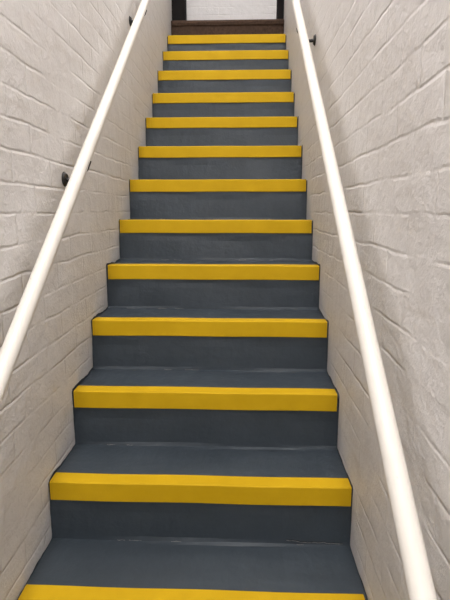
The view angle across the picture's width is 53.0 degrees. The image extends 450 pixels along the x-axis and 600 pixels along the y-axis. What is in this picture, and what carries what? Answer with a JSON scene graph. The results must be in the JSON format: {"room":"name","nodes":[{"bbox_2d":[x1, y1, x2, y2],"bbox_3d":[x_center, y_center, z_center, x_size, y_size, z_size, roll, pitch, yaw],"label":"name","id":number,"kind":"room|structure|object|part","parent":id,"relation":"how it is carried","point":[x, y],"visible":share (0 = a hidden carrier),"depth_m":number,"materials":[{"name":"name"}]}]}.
{"room":"stairwell","nodes":[
{"label":"stairwell","id":0,"kind":"room"},
{"bbox_2d":[0,0,171,599],"bbox_3d":[-0.599,-1.381,0.845,0.120,5.518,5.956,0,11,2],"label":"wall","id":1,"kind":"structure","parent":0,"point":[58,58],"depth_m":1.38,"materials":[{"name":"brick"}]},
{"bbox_2d":[0,0,149,404],"bbox_3d":[-0.464,-0.946,1.868,0.090,3.112,3.760,0,11,2],"label":"handrail","id":2,"kind":"object","parent":1,"relation":"attached to","point":[10,350],"visible":1,"depth_m":1.25,"materials":[{"name":"white metal"}]},
{"bbox_3d":[-0.519,-0.394,1.470,0.008,0.048,0.048,0,11,2],"label":"plate","id":3,"kind":"part","parent":2,"relation":"part of","materials":[{"name":"black metal"}]},
{"bbox_2d":[186,0,276,19],"bbox_3d":[0.059,-3.663,4.690,3.200,2.550,0.120,0,11,2],"label":"wall","id":4,"kind":"structure","parent":0,"point":[196,9],"depth_m":4.75,"materials":[{"name":"brick"}]},
{"bbox_2d":[284,0,449,599],"bbox_3d":[0.433,-1.374,0.810,0.120,5.518,5.956,0,11,2],"label":"wall","id":5,"kind":"structure","parent":0,"point":[382,67],"depth_m":1.02,"materials":[{"name":"brick"}]},
{"bbox_2d":[291,0,436,599],"bbox_3d":[0.361,-0.918,1.793,0.090,3.124,3.860,0,11,2],"label":"handrail","id":6,"kind":"object","parent":5,"relation":"attached to","point":[418,578],"visible":1,"depth_m":0.89,"materials":[{"name":"white metal"}]},
{"bbox_3d":[-0.081,1.364,1.442,1.153,0.100,6.326,0,11,2],"label":"floor","id":7,"kind":"structure","parent":0,"visible":0},
{"bbox_2d":[17,19,367,599],"bbox_3d":[-0.041,-0.411,2.243,0.912,3.073,3.547,0,11,2],"label":"staircase","id":8,"kind":"structure","parent":7,"relation":"on","point":[204,462],"depth_m":1.67,"materials":[{"name":"grey paint"},{"name":"yellow painted nosing strips"}]},
{"bbox_3d":[-1.138,-3.436,3.555,1.130,2.550,0.118,0,11,2],"label":"wall","id":9,"kind":"structure","parent":0,"visible":0},
{"bbox_2d":[171,0,283,20],"bbox_3d":[0.023,-3.345,3.533,1.193,2.180,0.116,0,11,2],"label":"door frame","id":10,"kind":"structure","parent":9,"relation":"attached to","point":[179,10],"depth_m":3.68,"materials":[{"name":"paint"}]}
]}

